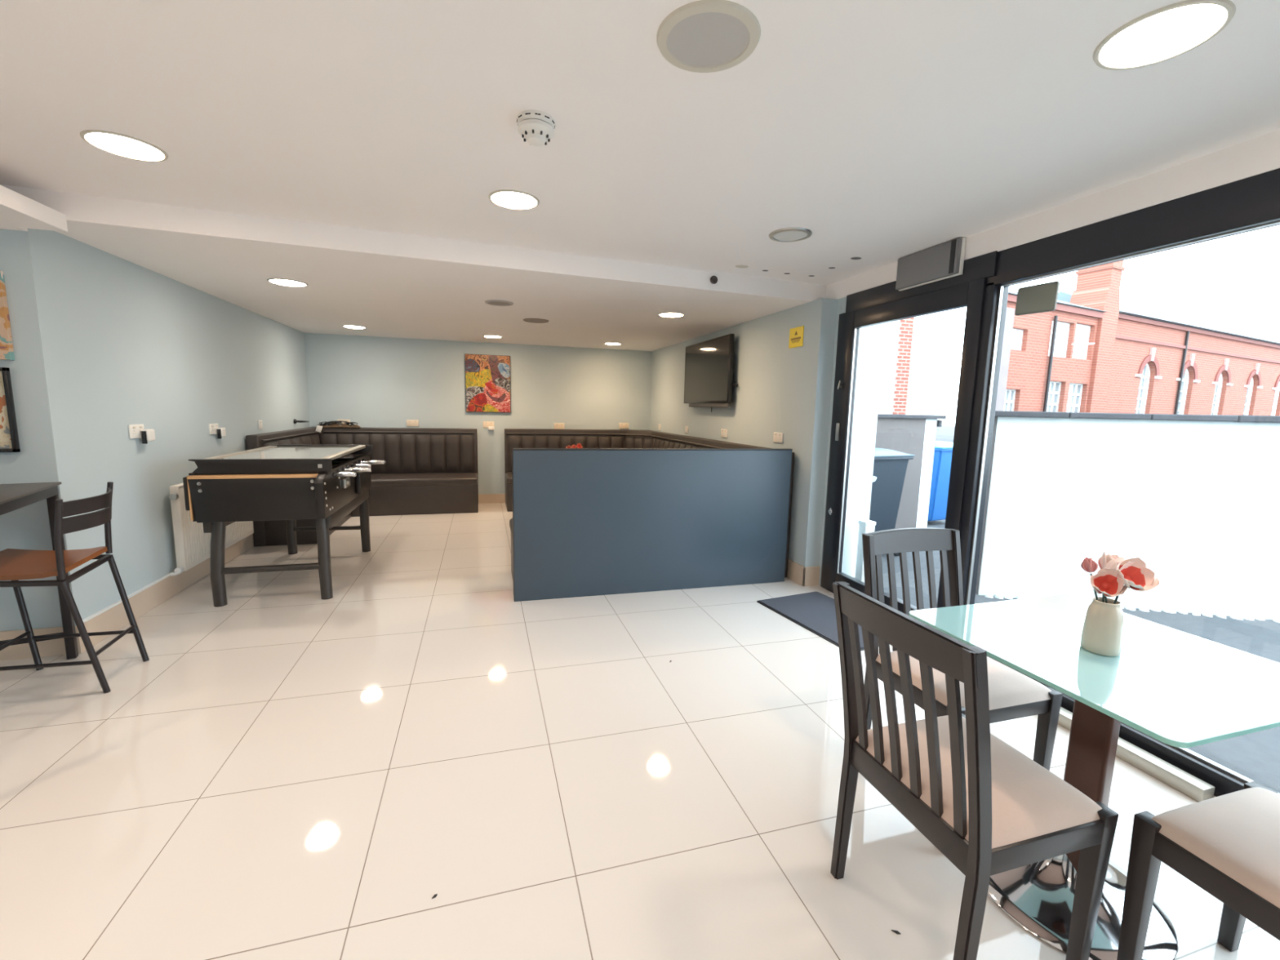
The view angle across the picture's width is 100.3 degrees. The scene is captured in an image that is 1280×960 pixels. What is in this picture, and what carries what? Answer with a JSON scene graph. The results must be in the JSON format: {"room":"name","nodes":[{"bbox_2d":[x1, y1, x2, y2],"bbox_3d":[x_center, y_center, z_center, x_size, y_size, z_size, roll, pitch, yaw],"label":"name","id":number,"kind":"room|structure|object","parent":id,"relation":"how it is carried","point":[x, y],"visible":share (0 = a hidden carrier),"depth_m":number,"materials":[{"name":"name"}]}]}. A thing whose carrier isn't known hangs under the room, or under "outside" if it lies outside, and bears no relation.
{"room":"common room","nodes":[
{"label":"common room","id":0,"kind":"room"},
{"bbox_2d":[0,360,40,631],"bbox_3d":[-3.849,-0.132,2.549,1.460,2.150,0.150,-1,8,-16],"label":"wall","id":1,"kind":"structure","parent":0,"point":[13,524],"depth_m":2.73,"materials":[{"name":"blue paint"}]},
{"bbox_2d":[0,270,14,359],"bbox_3d":[-3.282,-0.793,2.531,0.440,0.420,0.024,-1,8,-16],"label":"print","id":2,"kind":"object","parent":1,"relation":"attached to","point":[6,350],"visible":1,"depth_m":2.59,"materials":[{"name":"multicoloured paper"}]},
{"bbox_2d":[0,367,20,452],"bbox_3d":[-3.307,-0.341,2.580,0.440,0.414,0.032,-1,8,-16],"label":"framed painting","id":3,"kind":"object","parent":1,"relation":"attached to","point":[9,437],"visible":1,"depth_m":2.64,"materials":[{"name":"black plastic"}]},
{"bbox_2d":[0,371,12,448],"bbox_3d":[-3.309,-0.343,2.589,0.410,0.384,0.014,-1,8,-16],"label":"artwork","id":4,"kind":"object","parent":3,"relation":"attached to","point":[6,388],"depth_m":2.63,"materials":[{"name":"paint"}]},
{"bbox_2d":[0,629,25,640],"bbox_3d":[-3.249,0.801,2.772,0.103,0.051,0.014,-1,8,-16],"label":"baseboard","id":5,"kind":"structure","parent":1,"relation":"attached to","point":[10,634],"depth_m":2.76,"materials":[{"name":"beige tile"}]},
{"bbox_2d":[0,643,32,660],"bbox_3d":[-3.249,0.892,2.784,0.129,0.081,0.014,-1,8,-16],"label":"baseboard","id":6,"kind":"structure","parent":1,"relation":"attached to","point":[20,651],"depth_m":2.78,"materials":[{"name":"beige tile"}]},
{"bbox_2d":[32,626,62,635],"bbox_3d":[-3.110,0.793,2.812,0.122,0.039,0.014,-1,8,-16],"label":"baseboard","id":7,"kind":"structure","parent":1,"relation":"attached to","point":[42,631],"depth_m":2.80,"materials":[{"name":"beige tile"}]},
{"bbox_2d":[35,637,66,657],"bbox_3d":[-3.108,0.883,2.825,0.116,0.095,0.014,-1,8,-16],"label":"baseboard","id":8,"kind":"structure","parent":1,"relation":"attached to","point":[52,647],"depth_m":2.82,"materials":[{"name":"beige tile"}]},
{"bbox_2d":[0,228,309,627],"bbox_3d":[-3.655,-0.446,4.720,0.150,2.205,4.250,-1,8,-16],"label":"wall","id":9,"kind":"structure","parent":0,"point":[104,343],"depth_m":3.25,"materials":[{"name":"blue paint"}]},
{"bbox_2d":[0,185,67,231],"bbox_3d":[-2.788,-0.826,-0.496,1.800,0.078,6.050,-1,8,-16],"label":"trim","id":10,"kind":"structure","parent":9,"relation":"attached to","point":[19,212],"depth_m":2.41,"materials":[{"name":"paint"}]},
{"bbox_2d":[75,625,82,653],"bbox_3d":[-2.993,0.850,2.854,0.019,0.157,0.014,-1,8,-16],"label":"baseboard","id":11,"kind":"structure","parent":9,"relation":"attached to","point":[78,638],"depth_m":2.85,"materials":[{"name":"beige tile"}]},
{"bbox_2d":[82,571,174,622],"bbox_3d":[-3.596,0.486,4.868,0.016,0.010,4.250,-1,8,-16],"label":"trim","id":12,"kind":"structure","parent":9,"relation":"attached to","point":[114,604],"depth_m":3.18,"materials":[{"name":"white"}]},
{"bbox_2d":[128,423,144,438],"bbox_3d":[-3.167,-0.307,3.364,0.014,0.086,0.146,-1,8,-16],"label":"wall socket","id":13,"kind":"object","parent":9,"relation":"attached to","point":[134,429],"visible":0.85,"depth_m":3.34,"materials":[{"name":"white plastic"}]},
{"bbox_2d":[140,429,155,444],"bbox_3d":[-3.160,-0.280,3.430,0.044,0.090,0.083,-1,8,-16],"label":"charger","id":14,"kind":"object","parent":13,"relation":"attached to","point":[147,435],"visible":1,"depth_m":3.40,"materials":[{"name":"white plastic"}]},
{"bbox_2d":[80,533,253,652],"bbox_3d":[-3.599,0.568,4.879,0.014,0.155,4.250,-1,8,-16],"label":"baseboard","id":15,"kind":"structure","parent":9,"relation":"attached to","point":[114,619],"depth_m":3.50,"materials":[{"name":"beige tile"}]},
{"bbox_2d":[168,483,253,576],"bbox_3d":[-3.370,0.273,4.221,0.087,0.616,1.251,-1,8,-16],"label":"radiator","id":16,"kind":"object","parent":9,"relation":"attached to","point":[192,544],"visible":0.53,"depth_m":3.79,"materials":[{"name":"white metal"}]},
{"bbox_2d":[169,483,183,488],"bbox_3d":[-3.358,-0.029,4.219,0.053,0.015,1.180,-1,8,-16],"label":"grille","id":17,"kind":"object","parent":16,"relation":"attached to","point":[181,485],"depth_m":3.69,"materials":[{"name":"white metal"}]},
{"bbox_2d":[208,423,218,435],"bbox_3d":[-3.454,-0.413,4.331,0.014,0.086,0.146,-1,8,-16],"label":"wall socket","id":18,"kind":"object","parent":9,"relation":"attached to","point":[212,427],"visible":0.94,"depth_m":4.30,"materials":[{"name":"white plastic"}]},
{"bbox_2d":[216,427,226,439],"bbox_3d":[-3.445,-0.385,4.394,0.044,0.090,0.070,-1,8,-16],"label":"charger","id":19,"kind":"object","parent":18,"relation":"attached to","point":[220,432],"visible":1,"depth_m":4.37,"materials":[{"name":"white plastic"}]},
{"bbox_2d":[257,420,262,429],"bbox_3d":[-3.723,-0.543,5.239,0.014,0.086,0.086,-1,8,-16],"label":"wall socket","id":20,"kind":"object","parent":9,"relation":"attached to","point":[260,422],"visible":1,"depth_m":5.22,"materials":[{"name":"white plastic"}]},
{"bbox_2d":[293,418,309,423],"bbox_3d":[-3.942,-0.682,6.228,0.160,0.056,0.056,-1,8,-16],"label":"coat hook","id":21,"kind":"object","parent":9,"relation":"attached to","point":[295,421],"visible":1,"depth_m":6.21,"materials":[{"name":"black metal"}]},
{"bbox_2d":[304,333,652,493],"bbox_3d":[-1.960,-0.780,7.492,5.000,2.205,0.150,-1,8,-16],"label":"wall","id":22,"kind":"structure","parent":0,"point":[366,381],"depth_m":7.26,"materials":[{"name":"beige paint"}]},
{"bbox_2d":[337,419,350,425],"bbox_3d":[-3.807,-0.734,6.864,0.146,0.086,0.014,-1,8,-16],"label":"wall socket","id":23,"kind":"object","parent":22,"relation":"attached to","point":[348,420],"visible":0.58,"depth_m":6.86,"materials":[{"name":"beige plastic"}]},
{"bbox_2d":[406,419,418,426],"bbox_3d":[-3.019,-0.754,7.095,0.146,0.086,0.014,-1,8,-16],"label":"wall socket","id":24,"kind":"object","parent":22,"relation":"attached to","point":[409,422],"visible":1,"depth_m":7.09,"materials":[{"name":"beige plastic"}]},
{"bbox_2d":[465,353,511,413],"bbox_3d":[-2.069,-1.312,7.285,0.590,0.770,0.035,-1,8,-16],"label":"poster","id":25,"kind":"object","parent":22,"relation":"attached to","point":[487,377],"visible":1,"depth_m":7.27,"materials":[{"name":"multicoloured paper"}]},
{"bbox_2d":[483,421,493,427],"bbox_3d":[-2.090,-0.764,7.370,0.146,0.086,0.014,-1,8,-16],"label":"wall socket","id":26,"kind":"object","parent":22,"relation":"attached to","point":[486,424],"visible":1,"depth_m":7.37,"materials":[{"name":"beige plastic"}]},
{"bbox_2d":[488,426,493,430],"bbox_3d":[-2.051,-0.712,7.364,0.080,0.050,0.039,-1,8,-16],"label":"plug adapter","id":27,"kind":"object","parent":26,"relation":"attached to","point":[490,428],"visible":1,"depth_m":7.35,"materials":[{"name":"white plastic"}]},
{"bbox_2d":[478,493,505,503],"bbox_3d":[-2.036,0.261,7.529,4.520,0.130,0.014,-1,8,-16],"label":"baseboard","id":28,"kind":"structure","parent":22,"relation":"attached to","point":[482,498],"depth_m":7.51,"materials":[{"name":"beige tile"}]},
{"bbox_2d":[554,422,564,429],"bbox_3d":[-1.156,-0.770,7.646,0.146,0.086,0.014,-1,8,-16],"label":"wall socket","id":29,"kind":"object","parent":22,"relation":"attached to","point":[557,425],"visible":1,"depth_m":7.64,"materials":[{"name":"beige plastic"}]},
{"bbox_2d":[618,422,628,428],"bbox_3d":[-0.239,-0.801,7.914,0.146,0.086,0.014,-1,8,-16],"label":"wall socket","id":30,"kind":"object","parent":22,"relation":"attached to","point":[621,425],"visible":1,"depth_m":7.91,"materials":[{"name":"beige plastic"}]},
{"bbox_2d":[0,502,1279,959],"bbox_3d":[-1.270,1.072,2.536,6.360,0.120,10.450,-1,8,-16],"label":"floor","id":31,"kind":"structure","parent":0,"point":[288,772],"depth_m":1.94,"materials":[{"name":"tile"}]},
{"bbox_2d":[0,481,78,659],"bbox_3d":[-2.871,0.578,2.005,0.662,0.930,1.462,-3,9,-31],"label":"bar table","id":32,"kind":"object","parent":31,"relation":"on","point":[13,496],"visible":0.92,"depth_m":2.67,"materials":[{"name":"black"}]},
{"bbox_2d":[0,481,149,693],"bbox_3d":[-2.796,0.509,2.500,0.595,0.945,0.553,-1,8,-16],"label":"bar stool","id":33,"kind":"object","parent":31,"relation":"on","point":[15,565],"visible":1,"depth_m":2.45,"materials":[{"name":"black wood"}]},
{"bbox_2d":[182,444,385,607],"bbox_3d":[-2.590,0.265,4.181,1.006,0.986,1.565,-1,8,-16],"label":"table","id":34,"kind":"object","parent":31,"relation":"on","point":[290,483],"visible":1,"depth_m":3.54,"materials":[{"name":"brown wood"}]},
{"bbox_2d":[355,471,370,493],"bbox_3d":[-2.365,0.005,4.561,0.040,0.170,0.400,-1,8,-16],"label":"tray","id":35,"kind":"object","parent":34,"relation":"on","point":[362,482],"depth_m":4.43,"materials":[{"name":"black metal"}]},
{"bbox_2d":[245,426,478,546],"bbox_3d":[-2.929,-0.039,6.169,2.012,1.045,1.984,-1,8,-16],"label":"sofa","id":36,"kind":"object","parent":31,"relation":"on","point":[424,470],"visible":0.56,"depth_m":6.74,"materials":[{"name":"black leather"}]},
{"bbox_2d":[315,423,322,432],"bbox_3d":[-3.972,-0.641,6.617,0.080,0.106,0.050,-1,8,-16],"label":"plug","id":37,"kind":"object","parent":36,"relation":"hanging from","point":[318,428],"visible":1,"depth_m":6.60,"materials":[{"name":"white plastic"}]},
{"bbox_2d":[317,420,361,427],"bbox_3d":[-3.832,-0.711,6.788,0.512,0.080,0.110,-1,8,-16],"label":"heap","id":38,"kind":"object","parent":36,"relation":"on","point":[331,424],"visible":0.98,"depth_m":6.76,"materials":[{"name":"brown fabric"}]},
{"bbox_2d":[504,428,795,581],"bbox_3d":[-0.378,0.049,5.915,2.214,1.050,3.929,-1,8,-16],"label":"sofa","id":39,"kind":"object","parent":31,"relation":"on","point":[513,437],"visible":0.2,"depth_m":7.41,"materials":[{"name":"black leather"}]},
{"bbox_2d":[512,323,884,601],"bbox_3d":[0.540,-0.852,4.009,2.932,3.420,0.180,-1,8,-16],"label":"wall","id":40,"kind":"structure","parent":31,"relation":"on","point":[587,522],"depth_m":3.98,"materials":[{"name":"blue paint"}]},
{"bbox_2d":[756,591,879,650],"bbox_3d":[1.282,0.921,3.583,0.570,0.012,0.890,-2,8,-24],"label":"door mat","id":41,"kind":"object","parent":31,"relation":"on","point":[815,611],"visible":0.52,"depth_m":3.66,"materials":[{"name":"grey carpet"}]},
{"bbox_2d":[891,929,901,933],"bbox_3d":[0.681,1.202,1.421,0.023,0.003,0.009,7,9,35],"label":"crumb","id":42,"kind":"object","parent":31,"relation":"on","point":[893,931],"visible":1,"depth_m":1.42,"materials":[{"name":"black"}]},
{"bbox_2d":[862,527,1062,770],"bbox_3d":[1.128,0.679,1.962,0.444,0.915,0.510,-1,8,-16],"label":"dining chair","id":43,"kind":"object","parent":31,"relation":"on","point":[1012,695],"visible":0.44,"depth_m":2.03,"materials":[{"name":"brown wood"}]},
{"bbox_2d":[875,650,1051,710],"bbox_3d":[1.142,0.688,1.915,0.428,0.050,0.396,-1,8,-16],"label":"seat cushion","id":44,"kind":"object","parent":43,"relation":"on","point":[1009,689],"depth_m":1.79,"materials":[{"name":"beige fabric"}]},
{"bbox_2d":[830,581,1118,959],"bbox_3d":[0.810,0.750,1.383,0.510,0.915,0.444,-1,8,-16],"label":"dining chair","id":45,"kind":"object","parent":31,"relation":"on","point":[990,809],"visible":1,"depth_m":1.25,"materials":[{"name":"brown wood"}]},
{"bbox_2d":[855,715,1102,848],"bbox_3d":[0.858,0.751,1.397,0.396,0.050,0.428,-1,8,-16],"label":"seat cushion","id":46,"kind":"object","parent":45,"relation":"on","point":[1033,807],"depth_m":1.28,"materials":[{"name":"beige fabric"}]},
{"bbox_2d":[908,595,1279,959],"bbox_3d":[1.245,0.825,1.485,0.690,0.758,0.690,-1,8,-16],"label":"dining table","id":47,"kind":"object","parent":31,"relation":"on","point":[1177,688],"visible":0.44,"depth_m":1.41,"materials":[{"name":"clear glass"}]},
{"bbox_2d":[1080,596,1124,656],"bbox_3d":[1.219,0.383,1.405,0.083,0.138,0.083,-1,8,-16],"label":"vase","id":48,"kind":"object","parent":47,"relation":"on","point":[1102,633],"visible":0.96,"depth_m":1.38,"materials":[{"name":"beige ceramic"}]},
{"bbox_2d":[1080,556,1098,600],"bbox_3d":[1.192,0.272,1.414,0.036,0.135,0.047,-1,8,-16],"label":"magnolia","id":49,"kind":"object","parent":48,"relation":"in","point":[1088,565],"visible":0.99,"depth_m":1.41,"materials":[{"name":"pink plant"}]},
{"bbox_2d":[1090,568,1127,603],"bbox_3d":[1.192,0.284,1.355,0.087,0.126,0.071,-1,8,-16],"label":"magnolia","id":50,"kind":"object","parent":48,"relation":"in","point":[1106,582],"visible":1,"depth_m":1.36,"materials":[{"name":"pink"}]},
{"bbox_2d":[1100,581,1111,589],"bbox_3d":[1.199,0.272,1.376,0.018,0.019,0.019,-1,8,-16],"label":"flower","id":51,"kind":"object","parent":50,"relation":"on","point":[1104,584],"depth_m":1.37,"materials":[{"name":"red plant"}]},
{"bbox_2d":[1097,551,1124,602],"bbox_3d":[1.235,0.265,1.406,0.058,0.153,0.056,-1,8,-16],"label":"magnolia","id":52,"kind":"object","parent":48,"relation":"in","point":[1105,561],"visible":0.64,"depth_m":1.39,"materials":[{"name":"pink plant"}]},
{"bbox_2d":[1113,557,1159,604],"bbox_3d":[1.240,0.271,1.344,0.082,0.157,0.076,4,8,19],"label":"magnolia","id":53,"kind":"object","parent":48,"relation":"in","point":[1134,572],"visible":0.99,"depth_m":1.34,"materials":[{"name":"pink plant"}]},
{"bbox_2d":[1124,574,1133,581],"bbox_3d":[1.240,0.254,1.360,0.022,0.021,0.019,-1,8,-16],"label":"flower","id":54,"kind":"object","parent":53,"relation":"on","point":[1130,577],"depth_m":1.36,"materials":[{"name":"red plant"}]},
{"bbox_2d":[1116,781,1279,959],"bbox_3d":[1.436,0.806,1.066,0.444,0.915,0.510,-1,8,-16],"label":"dining chair","id":55,"kind":"object","parent":31,"relation":"on","point":[1228,845],"visible":1,"depth_m":1.19,"materials":[{"name":"brown wood"}]},
{"bbox_2d":[1151,786,1279,908],"bbox_3d":[1.422,0.802,1.114,0.428,0.050,0.396,-1,8,-16],"label":"seat cushion","id":56,"kind":"object","parent":55,"relation":"on","point":[1233,839],"depth_m":1.16,"materials":[{"name":"beige fabric"}]},
{"bbox_2d":[0,0,1279,351],"bbox_3d":[-1.175,-1.310,2.230,6.450,0.275,10.450,-1,8,-16],"label":"ceiling","id":57,"kind":"structure","parent":0,"point":[354,152],"depth_m":1.93,"materials":[{"name":"paint"}]},
{"bbox_2d":[80,129,168,161],"bbox_3d":[-1.992,-1.288,2.070,0.248,0.012,0.248,-1,8,-16],"label":"recessed light","id":58,"kind":"object","parent":57,"relation":"in","point":[114,143],"visible":1,"depth_m":2.05,"materials":[{"name":"beige plastic"}]},
{"bbox_2d":[266,278,307,287],"bbox_3d":[-2.519,-1.408,3.822,0.248,0.012,0.248,-1,8,-16],"label":"recessed light","id":59,"kind":"object","parent":57,"relation":"in","point":[288,282],"visible":1,"depth_m":3.79,"materials":[{"name":"silver metal"}]},
{"bbox_2d":[342,324,365,328],"bbox_3d":[-3.203,-1.713,5.990,0.236,0.012,0.236,-1,8,-16],"label":"recessed light","id":60,"kind":"object","parent":57,"relation":"in","point":[344,326],"visible":1,"depth_m":5.94,"materials":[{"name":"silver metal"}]},
{"bbox_2d":[483,335,502,337],"bbox_3d":[-1.808,-1.759,6.564,0.223,0.012,0.223,-1,8,-16],"label":"recessed light","id":61,"kind":"object","parent":57,"relation":"in","point":[488,336],"visible":1,"depth_m":6.52,"materials":[{"name":"beige"}]},
{"bbox_2d":[484,299,513,306],"bbox_3d":[-1.159,-1.456,4.397,0.230,0.010,0.230,-1,8,-16],"label":"ceiling vent","id":62,"kind":"object","parent":57,"relation":"in","point":[492,302],"visible":1,"depth_m":4.37,"materials":[{"name":"grey"}]},
{"bbox_2d":[488,301,510,305],"bbox_3d":[-1.159,-1.454,4.397,0.184,0.001,0.184,-1,8,-16],"label":"grille","id":63,"kind":"object","parent":62,"relation":"attached to","point":[496,303],"depth_m":4.40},
{"bbox_2d":[488,189,539,209],"bbox_3d":[-0.594,-1.317,2.523,0.236,0.012,0.236,-1,8,-16],"label":"recessed light","id":64,"kind":"object","parent":57,"relation":"in","point":[505,198],"visible":1,"depth_m":2.50,"materials":[{"name":"beige plastic"}]},
{"bbox_2d":[516,109,555,146],"bbox_3d":[-0.354,-1.185,1.820,0.128,0.077,0.128,-1,8,-16],"label":"smoke detector","id":65,"kind":"object","parent":57,"relation":"attached to","point":[536,127],"visible":1,"depth_m":1.78,"materials":[{"name":"white plastic"}]},
{"bbox_2d":[523,318,548,323],"bbox_3d":[-1.024,-1.568,5.262,0.250,0.010,0.250,-1,8,-16],"label":"ceiling vent","id":66,"kind":"object","parent":57,"relation":"in","point":[528,320],"visible":1,"depth_m":5.24,"materials":[{"name":"beige"}]},
{"bbox_2d":[525,320,545,322],"bbox_3d":[-1.024,-1.567,5.262,0.200,0.001,0.200,-1,8,-16],"label":"grille","id":67,"kind":"object","parent":66,"relation":"attached to","point":[532,321],"depth_m":5.28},
{"bbox_2d":[604,342,621,345],"bbox_3d":[-0.358,-1.790,7.032,0.223,0.012,0.223,-1,8,-16],"label":"recessed light","id":68,"kind":"object","parent":57,"relation":"in","point":[610,344],"visible":1,"depth_m":6.99,"materials":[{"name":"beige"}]},
{"bbox_2d":[657,311,684,317],"bbox_3d":[0.279,-1.474,4.781,0.236,0.012,0.236,-1,8,-16],"label":"recessed light","id":69,"kind":"object","parent":57,"relation":"in","point":[669,314],"visible":1,"depth_m":4.74,"materials":[{"name":"beige plastic"}]},
{"bbox_2d":[659,313,682,317],"bbox_3d":[0.279,-1.473,4.781,0.210,0.009,0.210,-1,8,-16],"label":"diffuser","id":70,"kind":"object","parent":69,"relation":"attached to","point":[667,315],"depth_m":4.76,"materials":[{"name":"white plastic"}]},
{"bbox_2d":[656,0,760,72],"bbox_3d":[0.178,-1.151,1.399,0.270,0.010,0.270,-1,8,-16],"label":"ceiling speaker","id":71,"kind":"object","parent":57,"relation":"attached to","point":[701,36],"visible":1,"depth_m":1.38,"materials":[{"name":"beige plastic"}]},
{"bbox_2d":[667,12,749,66],"bbox_3d":[0.178,-1.150,1.399,0.216,0.001,0.216,-1,8,-16],"label":"grille","id":72,"kind":"object","parent":71,"relation":"attached to","point":[706,38],"depth_m":1.39,"materials":[{"name":"white plastic"}]},
{"bbox_2d":[710,275,717,284],"bbox_3d":[0.521,-1.409,3.759,0.056,0.056,0.022,-1,8,-16],"label":"sensor","id":73,"kind":"object","parent":57,"relation":"attached to","point":[713,279],"visible":1,"depth_m":3.75,"materials":[{"name":"grey plastic"}]},
{"bbox_2d":[735,265,748,267],"bbox_3d":[0.687,-1.438,3.602,0.096,0.003,0.067,-1,8,-16],"label":"plaster patch","id":74,"kind":"object","parent":57,"relation":"attached to","point":[736,266],"visible":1,"depth_m":3.59,"materials":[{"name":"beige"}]},
{"bbox_2d":[768,227,812,242],"bbox_3d":[0.824,-1.342,2.930,0.230,0.010,0.230,-1,8,-16],"label":"recessed light","id":75,"kind":"object","parent":57,"relation":"in","point":[786,234],"visible":1,"depth_m":2.92,"materials":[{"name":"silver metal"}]},
{"bbox_2d":[773,231,807,240],"bbox_3d":[0.824,-1.341,2.930,0.184,0.001,0.184,-1,8,-16],"label":"grille","id":76,"kind":"object","parent":75,"relation":"attached to","point":[787,235],"depth_m":2.93,"materials":[{"name":"white plastic"}]},
{"bbox_2d":[850,257,861,259],"bbox_3d":[1.357,-1.391,3.355,0.070,0.002,0.056,-1,8,-16],"label":"ceiling hole","id":77,"kind":"structure","parent":57,"relation":"attached to","point":[852,258],"depth_m":3.35,"materials":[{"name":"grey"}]},
{"bbox_2d":[895,237,966,291],"bbox_3d":[1.688,-1.255,3.132,0.046,0.193,0.457,-1,8,-16],"label":"sensor box","id":78,"kind":"object","parent":57,"relation":"attached to","point":[944,260],"visible":1,"depth_m":3.08,"materials":[{"name":"grey"}]},
{"bbox_2d":[1093,0,1235,70],"bbox_3d":[1.317,-1.119,1.355,0.260,0.012,0.260,-1,8,-16],"label":"recessed light","id":79,"kind":"object","parent":57,"relation":"in","point":[1168,32],"visible":1,"depth_m":1.33,"materials":[{"name":"beige plastic"}]},
{"bbox_2d":[649,297,846,585],"bbox_3d":[0.867,-0.525,6.036,0.230,2.210,4.280,-1,8,-16],"label":"wall","id":80,"kind":"structure","parent":0,"point":[780,388],"depth_m":4.46,"materials":[{"name":"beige paint"}]},
{"bbox_2d":[684,426,688,433],"bbox_3d":[0.575,-0.620,6.585,0.014,0.086,0.086,-1,8,-16],"label":"wall socket","id":81,"kind":"object","parent":80,"relation":"attached to","point":[686,427],"visible":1,"depth_m":6.57,"materials":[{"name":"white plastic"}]},
{"bbox_2d":[684,333,737,412],"bbox_3d":[0.748,-1.121,5.806,0.104,0.763,1.290,-1,8,-16],"label":"television","id":82,"kind":"object","parent":80,"relation":"attached to","point":[708,364],"visible":1,"depth_m":5.65,"materials":[{"name":"black plastic"}]},
{"bbox_2d":[720,428,727,437],"bbox_3d":[0.876,-0.488,5.570,0.014,0.086,0.146,-1,8,-16],"label":"wall socket","id":83,"kind":"object","parent":80,"relation":"attached to","point":[723,432],"visible":1,"depth_m":5.57,"materials":[{"name":"white plastic"}]},
{"bbox_2d":[773,431,783,443],"bbox_3d":[1.178,-0.362,4.554,0.014,0.086,0.146,-1,8,-16],"label":"wall socket","id":84,"kind":"object","parent":80,"relation":"attached to","point":[778,437],"visible":1,"depth_m":4.54,"materials":[{"name":"white plastic"}]},
{"bbox_2d":[788,325,804,348],"bbox_3d":[1.250,-1.142,4.276,0.006,0.156,0.196,-1,8,-16],"label":"warning sign","id":85,"kind":"object","parent":80,"relation":"attached to","point":[796,335],"visible":1,"depth_m":4.27,"materials":[{"name":"yellow plastic"}]},
{"bbox_2d":[791,330,800,342],"bbox_3d":[1.248,-1.147,4.274,0.002,0.090,0.140,-1,8,-16],"label":"print","id":86,"kind":"object","parent":85,"relation":"attached to","point":[795,335],"depth_m":4.27,"materials":[{"name":"yellow paper"}]},
{"bbox_2d":[786,559,819,586],"bbox_3d":[0.773,0.486,6.211,0.144,0.155,4.164,-1,8,-16],"label":"baseboard","id":87,"kind":"structure","parent":80,"relation":"attached to","point":[801,575],"depth_m":4.25,"materials":[{"name":"beige tile"}]},
{"bbox_2d":[845,168,1279,801],"bbox_3d":[2.184,0.090,1.651,0.200,2.210,4.980,-1,8,-16],"label":"window","id":88,"kind":"structure","parent":80,"relation":"in","point":[1252,203],"depth_m":2.29,"materials":[{"name":"black paint"}]},
{"bbox_2d":[820,278,986,613],"bbox_3d":[1.632,-0.112,3.524,0.084,2.090,1.205,-1,8,-16],"label":"door","id":89,"kind":"structure","parent":88,"relation":"attached to","point":[971,295],"depth_m":3.55,"materials":[{"name":"black paint"}]},
{"bbox_2d":[1014,280,1059,315],"bbox_3d":[1.950,-0.890,2.627,0.014,0.141,0.203,-1,8,-16],"label":"plate","id":90,"kind":"object","parent":88,"relation":"attached to","point":[1039,298],"visible":1,"depth_m":2.62,"materials":[{"name":"grey"}]},
{"bbox_2d":[826,128,1279,299],"bbox_3d":[2.385,-1.010,1.145,0.145,0.125,6.299,-1,8,-16],"label":"wall","id":91,"kind":"structure","parent":0,"point":[1260,154],"depth_m":2.21,"materials":[{"name":"paint"}]},
{"bbox_3d":[-0.719,0.209,5.815,0.700,0.745,0.700,-1,8,-16],"label":"table","id":92,"kind":"object","parent":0,"visible":0},
{"bbox_3d":[-0.714,-0.225,5.756,0.076,0.130,0.076,-1,8,-16],"label":"vase","id":93,"kind":"object","parent":92,"relation":"on","visible":0},
{"bbox_2d":[576,443,582,448],"bbox_3d":[-0.657,-0.327,5.729,0.070,0.143,0.080,-3,9,-31],"label":"magnolia","id":94,"kind":"object","parent":93,"relation":"in","point":[578,445],"visible":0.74,"depth_m":5.73,"materials":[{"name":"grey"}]},
{"label":"outside","id":95,"kind":"structure","parent":0,"visible":0},
{"bbox_2d":[853,425,1279,791],"bbox_3d":[22.683,-2.557,33.743,57.340,0.120,68.000,-1,8,-16],"label":"ground","id":96,"kind":"structure","parent":95,"point":[1255,755],"depth_m":3.51,"materials":[{"name":"concrete"}]},
{"bbox_2d":[854,520,875,582],"bbox_3d":[1.821,0.592,4.329,0.100,0.530,0.090,-1,8,-16],"label":"post","id":97,"kind":"object","parent":96,"relation":"on","point":[864,526],"visible":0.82,"depth_m":4.30,"materials":[{"name":"white"}]},
{"bbox_2d":[869,447,915,555],"bbox_3d":[2.186,0.200,5.333,0.800,1.054,0.620,-3,9,-26],"label":"wheelie bin","id":98,"kind":"object","parent":96,"relation":"on","point":[890,466],"visible":0.3,"depth_m":5.11,"materials":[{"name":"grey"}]},
{"bbox_2d":[877,317,914,414],"bbox_3d":[2.786,-5.168,14.838,6.800,9.200,6.600,-1,8,-16],"label":"brick building","id":99,"kind":"structure","parent":96,"relation":"on","point":[898,335],"depth_m":13.03,"materials":[{"name":"brick"}]},
{"bbox_2d":[875,413,946,528],"bbox_3d":[2.395,-0.063,6.097,2.240,1.385,0.350,-1,8,-16],"label":"wall","id":100,"kind":"structure","parent":96,"relation":"on","point":[913,434],"depth_m":6.18,"materials":[{"name":"paint"}]},
{"bbox_2d":[927,440,953,520],"bbox_3d":[3.730,0.015,6.972,0.620,1.054,0.800,-3,9,-26],"label":"wheelie bin","id":101,"kind":"object","parent":96,"relation":"on","point":[943,451],"visible":0.16,"depth_m":6.61,"materials":[{"name":"blue plastic"}]},
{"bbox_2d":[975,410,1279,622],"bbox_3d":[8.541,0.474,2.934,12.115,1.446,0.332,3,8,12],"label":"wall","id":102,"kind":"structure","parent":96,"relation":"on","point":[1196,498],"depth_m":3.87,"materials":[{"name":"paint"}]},
{"bbox_2d":[995,260,1279,415],"bbox_3d":[31.047,-6.807,30.979,41.750,9.400,4.750,-3,9,-26],"label":"building","id":103,"kind":"structure","parent":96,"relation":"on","point":[1094,353],"depth_m":24.57,"materials":[{"name":"red brick"}]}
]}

